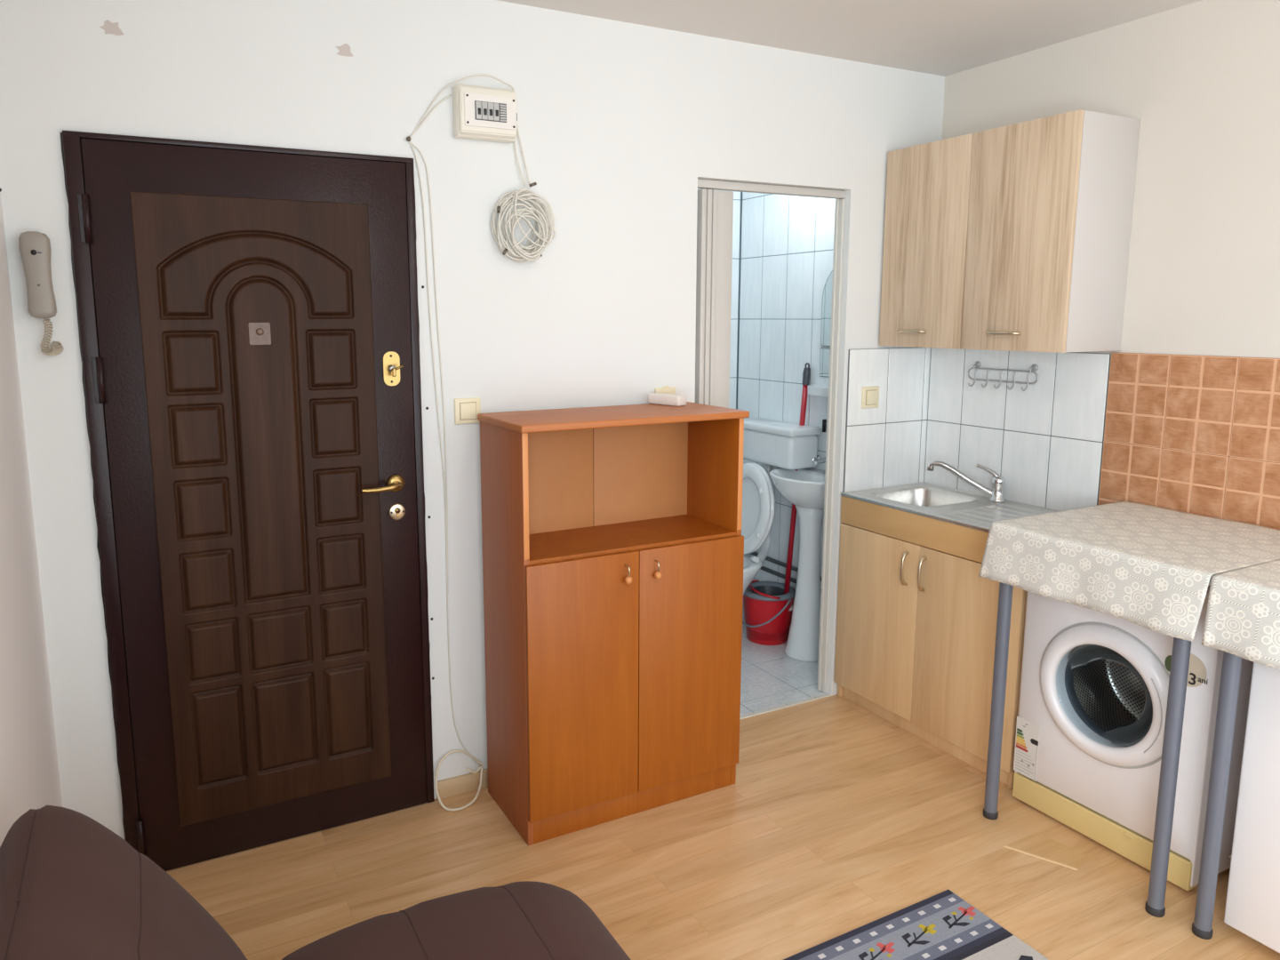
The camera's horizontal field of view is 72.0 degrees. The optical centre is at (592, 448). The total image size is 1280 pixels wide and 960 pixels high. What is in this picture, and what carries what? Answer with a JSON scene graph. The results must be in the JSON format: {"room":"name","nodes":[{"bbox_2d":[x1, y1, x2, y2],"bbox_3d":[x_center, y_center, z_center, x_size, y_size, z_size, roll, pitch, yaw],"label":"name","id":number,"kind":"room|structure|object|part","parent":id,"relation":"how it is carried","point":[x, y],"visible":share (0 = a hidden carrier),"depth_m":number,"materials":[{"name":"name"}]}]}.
{"room":"studio apartment","nodes":[
{"label":"studio apartment","id":0,"kind":"room"},
{"bbox_2d":[0,192,63,847],"bbox_3d":[-0.556,0.289,0.433,0.100,2.586,4.100,-5,10,-27],"label":"wall","id":1,"kind":"structure","parent":0,"point":[29,772],"depth_m":1.97,"materials":[{"name":"paint"}]},
{"bbox_2d":[0,0,944,840],"bbox_3d":[-0.013,-0.103,3.004,3.452,2.586,0.115,-5,10,-27],"label":"wall","id":2,"kind":"structure","parent":0,"point":[619,123],"depth_m":2.77,"materials":[{"name":"paint"}]},
{"bbox_2d":[18,231,63,355],"bbox_3d":[-1.381,-0.387,2.202,0.073,0.306,0.054,-5,10,-27],"label":"handset","id":3,"kind":"object","parent":2,"relation":"attached to","point":[35,247],"visible":1,"depth_m":2.18,"materials":[{"name":"grey plastic"}]},
{"bbox_3d":[-1.373,-0.285,2.228,0.028,0.096,0.048,7,11,39],"label":"coiled cord","id":4,"kind":"part","parent":3,"relation":"part of","materials":[{"name":"beige plastic"}]},
{"bbox_2d":[62,130,434,871],"bbox_3d":[-0.922,0.189,2.545,0.892,2.053,0.145,-5,10,-27],"label":"door","id":5,"kind":"structure","parent":2,"relation":"in","point":[248,315],"depth_m":2.50,"materials":[{"name":"brown paint"}]},
{"bbox_3d":[-0.918,0.189,2.535,0.609,1.767,0.016,-5,10,-27],"label":"moulded panel","id":6,"kind":"part","parent":5,"relation":"part of","materials":[{"name":"brown wood"}]},
{"bbox_3d":[-0.631,0.116,2.633,0.123,0.024,0.053,-5,10,-27],"label":"lever","id":7,"kind":"part","parent":5,"relation":"part of","materials":[{"name":"gold metal"}]},
{"bbox_3d":[-0.603,-0.241,2.638,0.050,0.103,0.005,-5,10,-27],"label":"lock plate","id":8,"kind":"part","parent":5,"relation":"part of","materials":[{"name":"gold metal"}]},
{"bbox_2d":[436,768,487,799],"bbox_3d":[-0.432,1.123,2.947,0.186,0.062,0.014,-5,10,-27],"label":"baseboard","id":9,"kind":"structure","parent":2,"relation":"attached to","point":[461,784],"depth_m":2.94,"materials":[{"name":"laminate"}]},
{"bbox_2d":[454,397,480,423],"bbox_3d":[-0.394,-0.120,2.779,0.086,0.081,0.016,-5,10,-27],"label":"light switch","id":10,"kind":"object","parent":2,"relation":"attached to","point":[466,410],"visible":0.91,"depth_m":2.77,"materials":[{"name":"beige plastic"}]},
{"bbox_2d":[408,74,529,767],"bbox_3d":[-0.359,-0.017,2.790,0.384,2.226,0.054,-5,10,-27],"label":"cable","id":11,"kind":"object","parent":2,"relation":"attached to","point":[419,125],"visible":0.85,"depth_m":2.72,"materials":[{"name":"white plastic"}]},
{"bbox_2d":[452,83,517,143],"bbox_3d":[-0.319,-1.012,2.648,0.186,0.150,0.081,-5,10,-27],"label":"box","id":12,"kind":"object","parent":2,"relation":"attached to","point":[480,113],"visible":1,"depth_m":2.62,"materials":[{"name":"beige plastic"}]},
{"bbox_3d":[-0.304,-1.008,2.625,0.163,0.092,0.004,-5,10,-27],"label":"plate","id":13,"kind":"part","parent":12,"relation":"part of","materials":[{"name":"white plastic"}]},
{"bbox_2d":[490,182,556,262],"bbox_3d":[-0.210,-0.711,2.748,0.205,0.247,0.084,-5,10,-27],"label":"cable coil","id":14,"kind":"object","parent":2,"relation":"hanging from","point":[512,249],"visible":1,"depth_m":2.73,"materials":[{"name":"plastic"}]},
{"bbox_2d":[655,385,675,393],"bbox_3d":[0.258,-0.194,3.111,0.085,0.060,0.012,-5,10,-27],"label":"wall socket","id":15,"kind":"object","parent":2,"relation":"attached to","point":[666,389],"visible":0.5,"depth_m":3.10,"materials":[{"name":"beige plastic"}]},
{"bbox_2d":[694,178,845,692],"bbox_3d":[0.654,0.033,3.435,0.705,2.053,0.095,-5,10,-27],"label":"door frame","id":16,"kind":"structure","parent":2,"relation":"in","point":[715,212],"depth_m":3.23,"materials":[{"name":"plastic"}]},
{"bbox_3d":[0.379,0.070,3.297,0.020,2.015,0.095,-5,10,-27],"label":"fold panel","id":17,"kind":"part","parent":16,"relation":"part of","materials":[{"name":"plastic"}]},
{"bbox_3d":[0.400,0.068,3.308,0.020,2.015,0.095,-5,10,-27],"label":"fold panel","id":18,"kind":"part","parent":16,"relation":"part of","materials":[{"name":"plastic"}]},
{"bbox_3d":[0.421,0.066,3.319,0.020,2.015,0.095,-5,10,-27],"label":"fold panel","id":19,"kind":"part","parent":16,"relation":"part of","materials":[{"name":"plastic"}]},
{"bbox_3d":[0.478,0.066,3.321,0.075,2.015,0.018,-5,10,-27],"label":"lead panel","id":20,"kind":"part","parent":16,"relation":"part of","materials":[{"name":"plastic"}]},
{"bbox_2d":[739,693,831,719],"bbox_3d":[0.683,1.063,3.541,0.707,0.016,0.022,-5,10,-27],"label":"trim","id":21,"kind":"structure","parent":2,"relation":"attached to","point":[821,696],"depth_m":3.58,"materials":[{"name":"paint"}]},
{"bbox_2d":[861,385,879,408],"bbox_3d":[1.124,-0.209,3.549,0.088,0.088,0.016,-5,10,-27],"label":"light switch","id":22,"kind":"object","parent":2,"relation":"attached to","point":[870,395],"visible":1,"depth_m":3.54,"materials":[{"name":"beige plastic"}]},
{"bbox_2d":[697,188,742,408],"bbox_3d":[0.156,-0.290,4.390,1.370,2.420,0.105,-5,10,-27],"label":"wall","id":23,"kind":"structure","parent":0,"point":[737,196],"depth_m":4.56,"materials":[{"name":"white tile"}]},
{"bbox_2d":[165,610,1279,959],"bbox_3d":[0.667,1.339,1.899,3.452,0.062,5.280,-5,10,-27],"label":"floor","id":24,"kind":"structure","parent":0,"point":[836,819],"depth_m":2.56,"materials":[{"name":"brown wood"}]},
{"bbox_2d":[0,805,630,959],"bbox_3d":[-0.058,1.048,0.875,1.044,0.829,1.923,-5,10,-27],"label":"sofa","id":25,"kind":"object","parent":24,"relation":"on","point":[72,888],"visible":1,"depth_m":1.38,"materials":[{"name":"brown fabric"}]},
{"bbox_3d":[-0.354,0.932,0.688,0.366,0.540,1.895,-5,10,-27],"label":"backrest","id":26,"kind":"part","parent":25,"relation":"part of","materials":[{"name":"brown fabric"}]},
{"bbox_3d":[0.104,1.131,0.972,0.681,0.276,1.920,-5,10,-27],"label":"seat","id":27,"kind":"part","parent":25,"relation":"part of","materials":[{"name":"brown fabric"}]},
{"bbox_2d":[434,749,483,811],"bbox_3d":[-0.427,1.081,2.885,0.177,0.159,0.102,-5,10,-27],"label":"cable loop","id":28,"kind":"object","parent":24,"relation":"on","point":[481,767],"visible":1,"depth_m":2.89,"materials":[{"name":"white plastic"}]},
{"bbox_2d":[477,401,749,845],"bbox_3d":[0.077,0.518,2.862,0.786,1.280,0.390,-5,10,-27],"label":"storage cabinet","id":29,"kind":"object","parent":24,"relation":"on","point":[613,540],"visible":1,"depth_m":2.76,"materials":[{"name":"brown wood"}]},
{"bbox_3d":[-0.267,0.553,2.713,0.018,1.258,0.343,-5,10,-27],"label":"panel","id":30,"kind":"part","parent":29,"relation":"part of","materials":[{"name":"brown wood"}]},
{"bbox_3d":[-0.157,0.484,2.902,0.359,1.178,0.008,-5,10,-27],"label":"panel","id":31,"kind":"part","parent":29,"relation":"part of","materials":[{"name":"brown wood"}]},
{"bbox_3d":[-0.025,0.713,2.657,0.370,0.789,0.017,-5,10,-27],"label":"door","id":32,"kind":"part","parent":29,"relation":"part of","materials":[{"name":"brown wood"}]},
{"bbox_3d":[0.069,-0.105,2.780,0.786,0.022,0.363,-5,10,-27],"label":"panel","id":33,"kind":"part","parent":29,"relation":"part of","materials":[{"name":"brown wood"}]},
{"bbox_2d":[528,514,735,565],"bbox_3d":[0.077,0.286,2.825,0.732,0.018,0.291,-5,10,-27],"label":"shelf","id":34,"kind":"object","parent":29,"relation":"attached to","point":[553,544],"depth_m":2.82,"materials":[{"name":"brown wood"}]},
{"bbox_3d":[0.169,0.457,3.069,0.371,1.178,0.008,-5,10,-27],"label":"panel","id":35,"kind":"part","parent":29,"relation":"part of","materials":[{"name":"brown wood"}]},
{"bbox_2d":[648,392,687,406],"bbox_3d":[0.256,-0.169,2.997,0.136,0.037,0.048,8,12,44],"label":"adapter","id":36,"kind":"object","parent":29,"relation":"on","point":[654,398],"visible":1,"depth_m":2.97,"materials":[{"name":"white plastic"}]},
{"bbox_3d":[0.316,0.685,2.831,0.392,0.789,0.017,-5,10,-27],"label":"door","id":37,"kind":"part","parent":29,"relation":"part of","materials":[{"name":"brown wood"}]},
{"bbox_3d":[0.400,0.499,3.053,0.018,1.258,0.343,-5,10,-27],"label":"panel","id":38,"kind":"part","parent":29,"relation":"part of","materials":[{"name":"brown wood"}]},
{"bbox_2d":[742,579,795,645],"bbox_3d":[0.863,0.799,4.322,0.268,0.276,0.278,-5,10,-27],"label":"bucket","id":39,"kind":"object","parent":24,"relation":"on","point":[767,614],"visible":0.84,"depth_m":4.24,"materials":[{"name":"red plastic"}]},
{"bbox_3d":[0.814,0.680,4.293,0.103,0.032,0.291,-2,9,-10],"label":"red handle","id":40,"kind":"part","parent":39,"relation":"part of","materials":[{"name":"plastic"}]},
{"bbox_3d":[0.815,0.784,4.282,0.128,0.158,0.285,-7,11,-38],"label":"bail handle","id":41,"kind":"part","parent":39,"relation":"part of","materials":[{"name":"grey plastic"}]},
{"bbox_2d":[752,585,783,595],"bbox_3d":[0.863,0.738,4.312,0.156,0.090,0.156,-5,10,-27],"label":"basket","id":42,"kind":"object","parent":39,"relation":"on","point":[771,590],"depth_m":4.37,"materials":[{"name":"grey plastic"}]},
{"bbox_2d":[784,362,810,610],"bbox_3d":[0.954,0.188,4.198,0.136,1.196,0.100,-5,10,-27],"label":"mop","id":43,"kind":"object","parent":39,"relation":"in","point":[806,373],"visible":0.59,"depth_m":4.21,"materials":[{"name":"red plastic"},{"name":"dark grey plastic"}]},
{"bbox_2d":[741,417,820,595],"bbox_3d":[0.658,0.421,4.206,0.693,1.066,0.455,-5,10,-27],"label":"toilet","id":44,"kind":"object","parent":24,"relation":"on","point":[788,445],"visible":0.55,"depth_m":4.16,"materials":[{"name":"white ceramic"}]},
{"bbox_3d":[0.579,0.749,4.234,0.530,0.410,0.360,-5,10,-27],"label":"bowl","id":45,"kind":"part","parent":44,"relation":"part of","materials":[{"name":"white ceramic"}]},
{"bbox_3d":[0.740,0.289,4.255,0.061,0.446,0.364,-5,10,-27],"label":"seat","id":46,"kind":"part","parent":44,"relation":"part of","materials":[{"name":"white plastic"}]},
{"bbox_3d":[0.763,0.287,4.267,0.069,0.442,0.360,-5,10,-27],"label":"lid","id":47,"kind":"part","parent":44,"relation":"part of","materials":[{"name":"white plastic"}]},
{"bbox_3d":[0.882,-0.106,4.245,0.183,0.038,0.455,-5,10,-27],"label":"cistern lid","id":48,"kind":"part","parent":44,"relation":"part of","materials":[{"name":"white ceramic"}]},
{"bbox_2d":[812,455,821,463],"bbox_3d":[1.039,0.050,4.116,0.046,0.040,0.040,-5,10,-27],"label":"valve","id":49,"kind":"object","parent":44,"relation":"attached to","point":[818,456],"visible":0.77,"depth_m":4.11,"materials":[{"name":"silver metal"}]},
{"bbox_2d":[769,467,825,662],"bbox_3d":[0.973,0.544,4.048,0.296,0.862,0.472,-5,10,-27],"label":"washbasin","id":50,"kind":"object","parent":24,"relation":"on","point":[804,488],"visible":0.82,"depth_m":4.04,"materials":[{"name":"white ceramic"}]},
{"bbox_2d":[769,467,825,509],"bbox_3d":[0.972,0.194,3.994,0.296,0.155,0.472,-5,10,-27],"label":"basin","id":51,"kind":"object","parent":50,"relation":"in","point":[804,488],"depth_m":3.93,"materials":[{"name":"white ceramic"}]},
{"bbox_2d":[814,457,825,464],"bbox_3d":[1.054,0.067,3.999,0.104,0.097,0.036,-5,10,-27],"label":"tap","id":52,"kind":"object","parent":50,"relation":"on","point":[821,460],"visible":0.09,"depth_m":3.98,"materials":[{"name":"silver metal"}]},
{"bbox_2d":[783,889,1048,959],"bbox_3d":[0.691,1.312,1.851,1.070,0.009,0.780,-5,10,-27],"label":"rug","id":53,"kind":"object","parent":24,"relation":"on","point":[942,925],"visible":1,"depth_m":2.24,"materials":[{"name":"grey fabric"}]},
{"bbox_2d":[834,496,1027,789],"bbox_3d":[1.391,0.652,3.349,0.491,0.861,0.836,-5,10,-27],"label":"base cabinet","id":54,"kind":"object","parent":24,"relation":"on","point":[916,620],"visible":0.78,"depth_m":3.22,"materials":[{"name":"brown wood"}]},
{"bbox_3d":[1.226,0.598,3.719,0.440,0.858,0.016,-5,10,-27],"label":"panel","id":55,"kind":"part","parent":54,"relation":"part of","materials":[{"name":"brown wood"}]},
{"bbox_3d":[1.112,0.665,3.447,0.017,0.680,0.410,-5,10,-27],"label":"door","id":56,"kind":"part","parent":54,"relation":"part of","materials":[{"name":"brown wood"}]},
{"bbox_3d":[1.159,0.445,3.267,0.036,0.132,0.013,-5,10,-27],"label":"handle","id":57,"kind":"part","parent":54,"relation":"part of","materials":[{"name":"silver metal"}]},
{"bbox_3d":[1.208,0.297,3.200,0.017,0.113,0.836,-5,10,-27],"label":"rail","id":58,"kind":"part","parent":54,"relation":"part of","materials":[{"name":"brown wood"}]},
{"bbox_3d":[1.197,0.456,3.196,0.036,0.132,0.013,-5,10,-27],"label":"handle","id":59,"kind":"part","parent":54,"relation":"part of","materials":[{"name":"silver metal"}]},
{"bbox_2d":[840,482,1060,532],"bbox_3d":[1.404,0.289,3.300,0.465,0.154,0.841,-5,10,-27],"label":"sink","id":60,"kind":"object","parent":54,"relation":"in","point":[969,509],"visible":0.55,"depth_m":3.33,"materials":[{"name":"metal"}]},
{"bbox_2d":[927,460,1005,502],"bbox_3d":[1.457,0.123,3.432,0.288,0.140,0.054,5,10,30],"label":"mixer tap","id":61,"kind":"object","parent":60,"relation":"on","point":[996,493],"visible":1,"depth_m":3.39,"materials":[{"name":"silver metal"}]},
{"bbox_3d":[1.527,0.091,3.388,0.093,0.059,0.024,6,10,34],"label":"lever","id":62,"kind":"part","parent":61,"relation":"part of","materials":[{"name":"silver metal"}]},
{"bbox_2d":[989,476,1005,502],"bbox_3d":[1.558,0.152,3.376,0.054,0.098,0.054,-5,10,-27],"label":"tap","id":63,"kind":"object","parent":61,"relation":"on","point":[996,493],"depth_m":3.36,"materials":[{"name":"silver metal"}]},
{"bbox_3d":[1.304,0.720,3.079,0.017,0.680,0.424,-5,10,-27],"label":"door","id":64,"kind":"part","parent":54,"relation":"part of","materials":[{"name":"brown wood"}]},
{"bbox_3d":[1.601,0.705,3.000,0.440,0.858,0.016,-5,10,-27],"label":"panel","id":65,"kind":"part","parent":54,"relation":"part of","materials":[{"name":"brown wood"}]},
{"bbox_2d":[982,567,1243,917],"bbox_3d":[1.644,0.714,2.621,0.668,0.954,0.621,-5,10,-27],"label":"table","id":66,"kind":"object","parent":24,"relation":"on","point":[1180,655],"visible":0.4,"depth_m":2.32,"materials":[{"name":"grey metal"}]},
{"bbox_3d":[1.266,0.705,2.730,0.038,0.907,0.038,-5,10,-27],"label":"leg","id":67,"kind":"part","parent":66,"relation":"part of","materials":[{"name":"grey paint"}]},
{"bbox_2d":[978,501,1279,641],"bbox_3d":[1.627,0.323,2.553,0.685,0.174,0.635,-5,10,-27],"label":"tablecloth","id":68,"kind":"object","parent":66,"relation":"on","point":[1150,567],"visible":1,"depth_m":2.43,"materials":[{"name":"fabric"}]},
{"bbox_3d":[1.502,0.772,2.279,0.038,0.907,0.038,-5,10,-27],"label":"leg","id":69,"kind":"part","parent":66,"relation":"part of","materials":[{"name":"grey paint"}]},
{"bbox_2d":[1012,585,1253,891],"bbox_3d":[1.695,0.756,2.690,0.496,0.850,0.560,-5,10,-27],"label":"washing machine","id":70,"kind":"object","parent":24,"relation":"on","point":[1094,685],"visible":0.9,"depth_m":2.59,"materials":[{"name":"white metal"}]},
{"bbox_3d":[1.539,0.717,2.596,0.104,0.298,0.298,-5,10,-27],"label":"door glass","id":71,"kind":"part","parent":70,"relation":"part of","materials":[{"name":"grey glass"}]},
{"bbox_2d":[1192,577,1242,939],"bbox_3d":[1.934,0.797,2.066,0.668,0.954,0.644,-5,10,-27],"label":"table","id":72,"kind":"object","parent":24,"relation":"on","point":[1202,925],"visible":0.67,"depth_m":2.19,"materials":[{"name":"grey metal"}]},
{"bbox_2d":[1201,559,1279,669],"bbox_3d":[1.916,0.406,2.000,0.685,0.174,0.616,-5,10,-27],"label":"tablecloth","id":73,"kind":"object","parent":72,"relation":"on","point":[1243,616],"visible":1,"depth_m":2.06,"materials":[{"name":"fabric"}]},
{"bbox_2d":[1224,662,1279,953],"bbox_3d":[1.973,0.846,2.094,0.544,0.850,0.514,-5,10,-27],"label":"fridge","id":74,"kind":"object","parent":24,"relation":"on","point":[1252,901],"visible":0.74,"depth_m":2.16,"materials":[{"name":"white metal"}]},
{"bbox_2d":[736,192,835,632],"bbox_3d":[0.996,-0.269,4.231,0.025,2.420,1.160,-5,10,-27],"label":"wall","id":75,"kind":"structure","parent":0,"point":[787,242],"depth_m":4.30,"materials":[{"name":"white tile"}]},
{"bbox_2d":[749,552,821,581],"bbox_3d":[0.993,0.589,4.311,0.021,0.021,1.018,-5,10,-27],"label":"pipe","id":76,"kind":"object","parent":75,"relation":"attached to","point":[770,559],"visible":0.32,"depth_m":4.42,"materials":[{"name":"plastic"}]},
{"bbox_2d":[760,566,821,592],"bbox_3d":[0.993,0.648,4.321,0.021,0.021,1.018,-5,10,-27],"label":"pipe","id":77,"kind":"object","parent":75,"relation":"attached to","point":[765,569],"visible":0.32,"depth_m":4.43,"materials":[{"name":"plastic"}]},
{"bbox_2d":[807,384,828,396],"bbox_3d":[1.066,-0.258,3.928,0.125,0.036,0.354,-5,10,-27],"label":"shelf","id":78,"kind":"object","parent":75,"relation":"attached to","point":[822,390],"visible":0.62,"depth_m":3.93,"materials":[{"name":"white ceramic"}]},
{"bbox_2d":[822,419,826,431],"bbox_3d":[1.071,-0.107,4.062,0.016,0.060,0.012,-5,10,-27],"label":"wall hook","id":79,"kind":"object","parent":75,"relation":"attached to","point":[823,420],"visible":1,"depth_m":4.06,"materials":[{"name":"black plastic"}]},
{"bbox_2d":[819,270,832,376],"bbox_3d":[1.140,-0.574,3.862,0.007,0.533,0.385,-5,10,-27],"label":"bathroom mirror","id":80,"kind":"object","parent":75,"relation":"attached to","point":[827,296],"visible":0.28,"depth_m":4.01,"materials":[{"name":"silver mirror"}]},
{"bbox_2d":[819,348,830,376],"bbox_3d":[1.141,-0.376,3.893,0.006,0.128,0.380,-5,10,-27],"label":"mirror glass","id":81,"kind":"object","parent":80,"relation":"attached to","point":[824,359],"depth_m":4.03,"materials":[{"name":"mirror"}]},
{"bbox_2d":[497,0,1201,76],"bbox_3d":[0.913,-1.154,1.023,3.452,0.080,4.170,-5,10,-27],"label":"ceiling","id":82,"kind":"structure","parent":0,"point":[939,37],"depth_m":2.87,"materials":[{"name":"paint"}]},
{"bbox_2d":[924,0,1279,529],"bbox_3d":[2.410,0.049,1.945,0.128,2.586,4.100,-5,10,-27],"label":"wall","id":83,"kind":"structure","parent":0,"point":[1184,417],"depth_m":2.82,"materials":[{"name":"paint"}]},
{"bbox_2d":[968,360,1038,391],"bbox_3d":[1.557,-0.280,3.356,0.062,0.098,0.310,-5,10,-27],"label":"hook rack","id":84,"kind":"object","parent":83,"relation":"attached to","point":[1035,367],"visible":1,"depth_m":3.35,"materials":[{"name":"grey metal"}]},
{"bbox_3d":[1.565,-0.281,3.360,0.006,0.050,0.310,-5,10,-27],"label":"wire frame","id":85,"kind":"part","parent":84,"relation":"part of","materials":[{"name":"silver metal"}]},
{"bbox_2d":[879,109,1140,352],"bbox_3d":[1.458,-0.744,3.194,0.334,0.751,0.794,-5,10,-27],"label":"upper cabinet","id":86,"kind":"object","parent":83,"relation":"attached to","point":[1012,237],"visible":1,"depth_m":2.96,"materials":[{"name":"white laminate"}]},
{"bbox_3d":[1.219,-0.451,3.372,0.029,0.010,0.131,-5,10,-27],"label":"handle","id":87,"kind":"part","parent":86,"relation":"part of","materials":[{"name":"silver metal"}]},
{"bbox_3d":[1.250,-0.761,3.311,0.017,0.751,0.394,-5,10,-27],"label":"door","id":88,"kind":"part","parent":86,"relation":"part of","materials":[{"name":"brown wood"}]},
{"bbox_3d":[1.405,-0.398,3.017,0.029,0.010,0.131,-5,10,-27],"label":"handle","id":89,"kind":"part","parent":86,"relation":"part of","materials":[{"name":"silver metal"}]},
{"bbox_3d":[1.432,-0.709,2.960,0.017,0.751,0.398,-5,10,-27],"label":"door","id":90,"kind":"part","parent":86,"relation":"part of","materials":[{"name":"brown wood"}]},
{"bbox_3d":[1.657,-0.695,2.862,0.287,0.750,0.016,-5,10,-27],"label":"panel","id":91,"kind":"part","parent":86,"relation":"part of","materials":[{"name":"white laminate"}]}
]}

